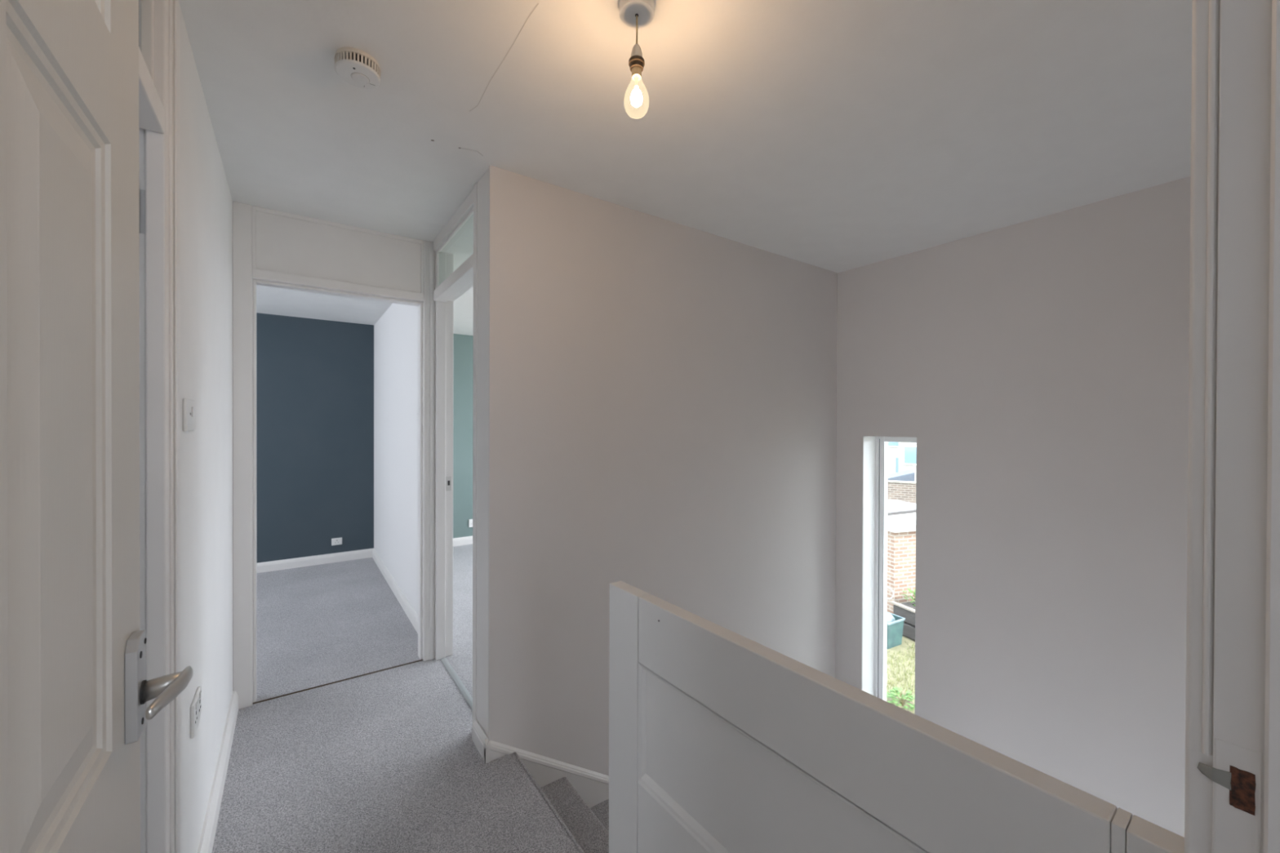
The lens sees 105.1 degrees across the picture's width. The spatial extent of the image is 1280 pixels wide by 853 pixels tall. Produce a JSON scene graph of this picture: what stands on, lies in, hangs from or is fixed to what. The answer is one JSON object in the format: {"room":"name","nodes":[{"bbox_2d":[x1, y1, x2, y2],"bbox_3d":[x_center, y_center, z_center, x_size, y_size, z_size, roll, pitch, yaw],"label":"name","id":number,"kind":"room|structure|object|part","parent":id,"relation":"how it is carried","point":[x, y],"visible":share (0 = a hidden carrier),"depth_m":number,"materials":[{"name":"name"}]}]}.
{"room":"upstairs landing","nodes":[
{"label":"upstairs landing","id":0,"kind":"room"},
{"bbox_2d":[177,0,232,852],"bbox_3d":[-1.081,0.146,1.056,0.100,2.320,2.848,0,0,-35],"label":"wall","id":1,"kind":"structure","parent":0,"point":[206,198],"depth_m":1.51,"materials":[{"name":"white paint"}]},
{"bbox_2d":[138,188,145,234],"bbox_3d":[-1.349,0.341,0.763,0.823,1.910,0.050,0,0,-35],"label":"hinge","id":2,"kind":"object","parent":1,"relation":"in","point":[141,193],"depth_m":1.01,"materials":[{"name":"grey metal"}]},
{"bbox_2d":[138,0,181,852],"bbox_3d":[-0.821,0.171,0.703,0.114,2.275,0.955,0,0,-35],"label":"door frame","id":3,"kind":"structure","parent":1,"relation":"attached to","point":[159,20],"depth_m":1.02,"materials":[{"name":"white paint"}]},
{"bbox_3d":[-0.792,-0.783,0.672,0.006,0.247,0.800,0,0,-35],"label":"transom pane","id":4,"kind":"part","parent":3,"relation":"part of","materials":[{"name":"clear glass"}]},
{"bbox_2d":[182,398,195,431],"bbox_3d":[-1.157,-0.029,1.261,0.012,0.083,0.120,0,0,-35],"label":"light switch","id":5,"kind":"object","parent":1,"relation":"attached to","point":[188,405],"visible":1,"depth_m":1.23,"materials":[{"name":"white plastic"}]},
{"bbox_2d":[190,686,201,737],"bbox_3d":[-1.221,0.784,1.351,0.012,0.087,0.124,0,0,-35],"label":"double socket","id":6,"kind":"object","parent":1,"relation":"attached to","point":[195,708],"visible":1,"depth_m":1.32,"materials":[{"name":"white plastic"}]},
{"bbox_2d":[197,690,238,852],"bbox_3d":[-1.454,1.255,1.686,0.020,0.092,1.366,0,0,-35],"label":"baseboard","id":7,"kind":"structure","parent":1,"relation":"attached to","point":[209,828],"depth_m":1.70,"materials":[{"name":"white paint"}]},
{"bbox_2d":[256,312,473,563],"bbox_3d":[-3.029,0.144,4.571,5.750,2.272,0.100,0,0,-35],"label":"wall","id":8,"kind":"structure","parent":0,"point":[315,377],"depth_m":4.56,"materials":[{"name":"blue paint"}]},
{"bbox_2d":[257,548,373,573],"bbox_3d":[-3.976,1.237,3.837,3.355,0.085,0.016,0,0,-35],"label":"baseboard","id":9,"kind":"structure","parent":8,"relation":"attached to","point":[265,566],"depth_m":4.51,"materials":[{"name":"white paint"}]},
{"bbox_2d":[331,537,342,545],"bbox_3d":[-2.861,1.085,4.628,0.086,0.066,0.010,0,0,-35],"label":"wall socket","id":10,"kind":"object","parent":8,"relation":"attached to","point":[335,541],"visible":1,"depth_m":4.62,"materials":[{"name":"white plastic"}]},
{"bbox_2d":[453,535,472,546],"bbox_3d":[-1.635,1.238,5.498,2.205,0.085,0.016,0,0,-35],"label":"baseboard","id":11,"kind":"structure","parent":8,"relation":"attached to","point":[467,540],"depth_m":5.29,"materials":[{"name":"white paint"}]},
{"bbox_2d":[468,519,472,527],"bbox_3d":[-1.827,1.056,5.361,0.086,0.086,0.010,0,0,-35],"label":"wall socket","id":12,"kind":"object","parent":8,"relation":"attached to","point":[470,521],"visible":0.42,"depth_m":5.34,"materials":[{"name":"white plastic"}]},
{"bbox_2d":[256,222,473,335],"bbox_3d":[-2.006,-1.076,3.172,5.900,0.190,3.550,0,0,-35],"label":"ceiling","id":13,"kind":"structure","parent":0,"point":[269,300],"depth_m":3.99,"materials":[{"name":"paint"}]},
{"bbox_2d":[372,302,417,633],"bbox_3d":[-1.871,0.152,3.833,0.106,2.272,2.445,0,0,-35],"label":"wall","id":14,"kind":"structure","parent":0,"point":[396,332],"depth_m":3.72,"materials":[{"name":"white paint"}]},
{"bbox_2d":[212,543,581,852],"bbox_3d":[-1.425,1.377,2.311,5.750,0.162,5.460,0,0,-35],"label":"floor","id":15,"kind":"structure","parent":0,"point":[388,761],"depth_m":2.01,"materials":[{"name":"grey carpet"}]},
{"bbox_2d":[253,658,422,703],"bbox_3d":[-1.508,1.295,2.508,0.742,0.006,0.007,0,0,-35],"label":"bar","id":16,"kind":"object","parent":15,"relation":"on","point":[422,659],"visible":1,"depth_m":2.48,"materials":[{"name":"silver metal"}]},
{"bbox_2d":[440,657,472,711],"bbox_3d":[-0.882,1.296,2.432,0.032,0.006,0.746,0,0,-35],"label":"bar","id":17,"kind":"object","parent":15,"relation":"on","point":[455,678],"visible":0.65,"depth_m":2.48,"materials":[{"name":"grey metal"}]},
{"bbox_2d":[484,737,608,852],"bbox_3d":[0.876,2.362,1.841,2.338,2.288,1.840,0,0,-35],"label":"staircase","id":18,"kind":"structure","parent":15,"relation":"attached to","point":[578,797],"depth_m":2.00,"materials":[{"name":"grey carpet"}]},
{"bbox_2d":[608,580,1184,852],"bbox_3d":[0.236,0.861,0.887,0.038,0.900,1.010,0,0,-37],"label":"balustrade","id":19,"kind":"object","parent":15,"relation":"on","point":[722,740],"visible":0.97,"depth_m":0.84,"materials":[{"name":"white paint"}]},
{"bbox_3d":[0.257,1.084,0.860,0.037,0.455,0.828,0,0,-37],"label":"rail","id":20,"kind":"part","parent":19,"relation":"part of","materials":[{"name":"white paint"}]},
{"bbox_3d":[0.215,0.713,0.894,0.012,0.287,0.718,0,0,-37],"label":"panel moulding","id":21,"kind":"part","parent":19,"relation":"part of","materials":[{"name":"white paint"}]},
{"bbox_3d":[0.226,0.713,0.903,0.015,0.287,0.718,0,0,-37],"label":"panel","id":22,"kind":"part","parent":19,"relation":"part of","materials":[{"name":"white paint"}]},
{"bbox_2d":[488,164,837,775],"bbox_3d":[0.391,1.492,2.680,2.482,5.020,0.100,0,0,-35],"label":"wall","id":23,"kind":"structure","parent":0,"point":[662,393],"depth_m":2.31,"materials":[{"name":"grey paint"}]},
{"bbox_2d":[471,719,490,763],"bbox_3d":[-0.641,1.262,1.973,0.018,0.080,0.180,0,0,-35],"label":"baseboard","id":24,"kind":"structure","parent":23,"relation":"attached to","point":[478,735],"depth_m":1.96,"materials":[{"name":"white paint"}]},
{"bbox_2d":[178,0,1192,272],"bbox_3d":[0.194,-1.076,0.461,5.450,0.141,5.340,0,0,-35],"label":"ceiling","id":25,"kind":"structure","parent":0,"point":[834,135],"depth_m":1.57,"materials":[{"name":"paint"}]},
{"bbox_2d":[333,47,381,88],"bbox_3d":[-0.784,-0.993,1.365,0.114,0.045,0.114,0,0,-35],"label":"smoke detector","id":26,"kind":"object","parent":25,"relation":"attached to","point":[356,67],"visible":1,"depth_m":1.34,"materials":[{"name":"beige plastic"}]},
{"bbox_2d":[334,51,380,78],"bbox_3d":[-0.784,-0.992,1.365,0.111,0.022,0.111,0,0,-35],"label":"vent","id":27,"kind":"object","parent":26,"relation":"attached to","point":[348,64],"depth_m":1.33,"materials":[{"name":"beige plastic"}]},
{"bbox_3d":[-0.784,-1.008,1.364,0.114,0.013,0.114,0,0,-35],"label":"plate","id":28,"kind":"part","parent":26,"relation":"part of","materials":[{"name":"beige plastic"}]},
{"bbox_2d":[617,0,656,119],"bbox_3d":[-0.008,-0.876,1.172,0.091,0.270,0.091,0,0,-35],"label":"pendant light","id":29,"kind":"object","parent":25,"relation":"hanging from","point":[634,14],"visible":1,"depth_m":1.16,"materials":[{"name":"glass"}]},
{"bbox_3d":[-0.008,-0.788,1.173,0.060,0.094,0.060,0,0,-35],"label":"bulb","id":30,"kind":"part","parent":29,"relation":"part of","materials":[{"name":"glass"}]},
{"bbox_3d":[-0.007,-0.944,1.172,0.005,0.076,0.005,0,0,-35],"label":"cord","id":31,"kind":"part","parent":29,"relation":"part of","materials":[{"name":"beige plastic"}]},
{"bbox_2d":[835,176,1191,837],"bbox_3d":[1.979,1.498,2.568,0.300,5.020,1.920,0,0,-35],"label":"wall","id":32,"kind":"structure","parent":0,"point":[1037,369],"depth_m":2.35,"materials":[{"name":"grey paint"}]},
{"bbox_2d":[862,435,916,714],"bbox_3d":[1.575,1.158,3.029,0.215,2.193,0.326,0,0,-35],"label":"window","id":33,"kind":"structure","parent":32,"relation":"in","point":[874,448],"depth_m":3.17,"materials":[{"name":"white plastic"}]},
{"bbox_3d":[1.647,1.158,3.079,0.040,2.193,0.326,0,0,-35],"label":"frame","id":34,"kind":"part","parent":33,"relation":"part of","materials":[{"name":"white plastic"}]},
{"bbox_3d":[1.059,1.505,0.767,3.285,5.020,0.107,0,0,-35],"label":"wall","id":35,"kind":"structure","parent":0,"visible":0},
{"bbox_2d":[0,0,193,852],"bbox_3d":[-0.365,0.316,0.275,0.087,1.977,0.762,0,0,-35],"label":"door","id":36,"kind":"structure","parent":35,"relation":"in","point":[75,690],"depth_m":0.40,"materials":[{"name":"white paint"}]},
{"bbox_3d":[-0.526,0.295,0.540,0.042,0.026,0.088,0,0,-35],"label":"lever","id":37,"kind":"part","parent":36,"relation":"part of","materials":[{"name":"silver metal"}]},
{"bbox_2d":[1184,0,1279,852],"bbox_3d":[0.208,0.270,0.165,0.910,2.090,0.124,0,0,-35],"label":"door frame","id":38,"kind":"structure","parent":35,"relation":"attached to","point":[1232,801],"depth_m":0.41,"materials":[{"name":"white paint"}]},
{"bbox_3d":[0.521,0.270,0.453,0.065,2.090,0.017,0,0,-35],"label":"architrave","id":39,"kind":"part","parent":38,"relation":"part of","materials":[{"name":"white paint"}]},
{"bbox_3d":[0.503,0.324,0.413,0.001,0.111,0.025,0,0,-35],"label":"strike plate","id":40,"kind":"part","parent":38,"relation":"part of","materials":[{"name":"brown metal"}]},
{"label":"outside","id":41,"kind":"structure","parent":0,"visible":0},
{"bbox_2d":[887,586,893,599],"bbox_3d":[4.717,3.183,9.367,0.244,0.244,0.024,0,0,28],"label":"coil","id":42,"kind":"object","parent":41,"point":[887,587],"visible":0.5,"depth_m":9.32,"materials":[{"name":"grey"}]},
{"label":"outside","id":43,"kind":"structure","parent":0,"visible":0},
{"bbox_2d":[886,635,915,713],"bbox_3d":[10.829,3.960,27.335,42.700,0.100,48.000,0,0,-35],"label":"lawn","id":44,"kind":"structure","parent":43,"point":[904,646],"depth_m":8.07,"materials":[{"name":"green plant"}]},
{"bbox_2d":[888,441,898,474],"bbox_3d":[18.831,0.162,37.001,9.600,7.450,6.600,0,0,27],"label":"house","id":45,"kind":"structure","parent":44,"relation":"on","point":[893,447],"depth_m":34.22,"materials":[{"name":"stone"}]},
{"bbox_3d":[17.725,0.848,34.124,1.100,1.000,0.012,0,0,28],"label":"pane","id":46,"kind":"part","parent":45,"relation":"part of","materials":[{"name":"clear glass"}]},
{"bbox_3d":[18.472,2.703,33.742,1.600,1.100,0.012,0,0,28],"label":"pane","id":47,"kind":"part","parent":45,"relation":"part of","materials":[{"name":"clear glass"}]},
{"bbox_2d":[886,613,905,648],"bbox_3d":[4.524,3.741,9.020,0.494,0.486,0.424,0,0,-30],"label":"box","id":48,"kind":"object","parent":44,"relation":"on","point":[894,628],"visible":0.51,"depth_m":8.85,"materials":[{"name":"green plastic"}]},
{"bbox_2d":[886,611,895,622],"bbox_3d":[4.510,3.553,9.009,0.352,0.284,0.277,0,0,-35],"label":"plastic sack","id":49,"kind":"object","parent":48,"relation":"in","point":[890,618],"visible":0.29,"depth_m":8.93,"materials":[{"name":"white plastic"}]},
{"bbox_2d":[886,686,915,711],"bbox_3d":[3.763,3.892,7.026,0.465,0.203,0.452,0,0,-35],"label":"weed","id":50,"kind":"object","parent":44,"relation":"on","point":[896,693],"visible":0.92,"depth_m":7.05,"materials":[{"name":"green plant"}]},
{"bbox_2d":[887,468,914,481],"bbox_3d":[10.863,2.915,21.515,2.000,2.050,2.000,0,0,27],"label":"shed","id":51,"kind":"object","parent":44,"relation":"on","point":[907,475],"visible":0.14,"depth_m":20.48,"materials":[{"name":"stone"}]},
{"bbox_2d":[887,480,915,503],"bbox_3d":[9.058,2.928,17.015,12.000,2.060,0.280,0,0,27],"label":"wall","id":52,"kind":"structure","parent":44,"relation":"on","point":[903,491],"depth_m":16.90,"materials":[{"name":"brick"}]},
{"bbox_2d":[887,499,915,613],"bbox_3d":[5.880,2.961,11.334,2.730,2.030,2.730,0,0,-18],"label":"outbuilding","id":53,"kind":"structure","parent":44,"relation":"on","point":[901,528],"depth_m":9.86,"materials":[{"name":"brick"}]},
{"bbox_2d":[887,509,915,515],"bbox_3d":[5.931,1.923,11.008,1.150,0.050,0.080,0,0,-26],"label":"plank","id":54,"kind":"object","parent":53,"relation":"on","point":[912,510],"visible":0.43,"depth_m":10.93,"materials":[{"name":"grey wood"}]},
{"bbox_2d":[889,600,915,640],"bbox_3d":[5.341,3.685,9.369,0.760,0.600,0.680,0,0,-22],"label":"planter","id":55,"kind":"object","parent":44,"relation":"on","point":[905,610],"visible":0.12,"depth_m":9.26,"materials":[{"name":"brown wood"}]},
{"bbox_2d":[902,587,915,606],"bbox_3d":[5.357,3.280,9.435,0.555,0.353,0.592,0,0,-14],"label":"plant","id":56,"kind":"object","parent":55,"relation":"on","point":[911,591],"visible":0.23,"depth_m":9.54,"materials":[{"name":"green plant"}]},
{"bbox_2d":[897,442,916,481],"bbox_3d":[16.383,0.731,27.004,4.000,6.400,3.800,0,0,35],"label":"house","id":57,"kind":"structure","parent":44,"relation":"on","point":[907,451],"depth_m":26.39,"materials":[{"name":"stone"}]},
{"bbox_3d":[14.599,1.529,26.233,0.800,0.900,0.012,0,0,35],"label":"pane","id":58,"kind":"part","parent":57,"relation":"part of","materials":[{"name":"clear glass"}]},
{"bbox_3d":[-2.896,0.111,1.558,2.480,2.372,0.068,0,0,-35],"label":"wall","id":59,"kind":"structure","parent":0,"visible":0},
{"bbox_2d":[232,168,488,737],"bbox_3d":[-1.203,0.140,2.150,0.965,2.320,1.073,0,0,-35],"label":"door frame","id":60,"kind":"structure","parent":59,"relation":"attached to","point":[272,248],"depth_m":2.37,"materials":[{"name":"white paint"}]},
{"bbox_3d":[-1.508,-0.877,2.507,0.742,0.292,0.034,0,0,-35],"label":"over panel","id":61,"kind":"part","parent":60,"relation":"part of","materials":[{"name":"white paint"}]},
{"bbox_3d":[-1.078,0.322,2.763,0.028,0.080,0.002,0,0,-35],"label":"strike plate","id":62,"kind":"part","parent":60,"relation":"part of","materials":[{"name":"silver metal"}]},
{"bbox_3d":[-0.891,-0.992,2.408,0.066,0.058,0.748,0,0,-35],"label":"rail","id":63,"kind":"part","parent":60,"relation":"part of","materials":[{"name":"white paint"}]}
]}

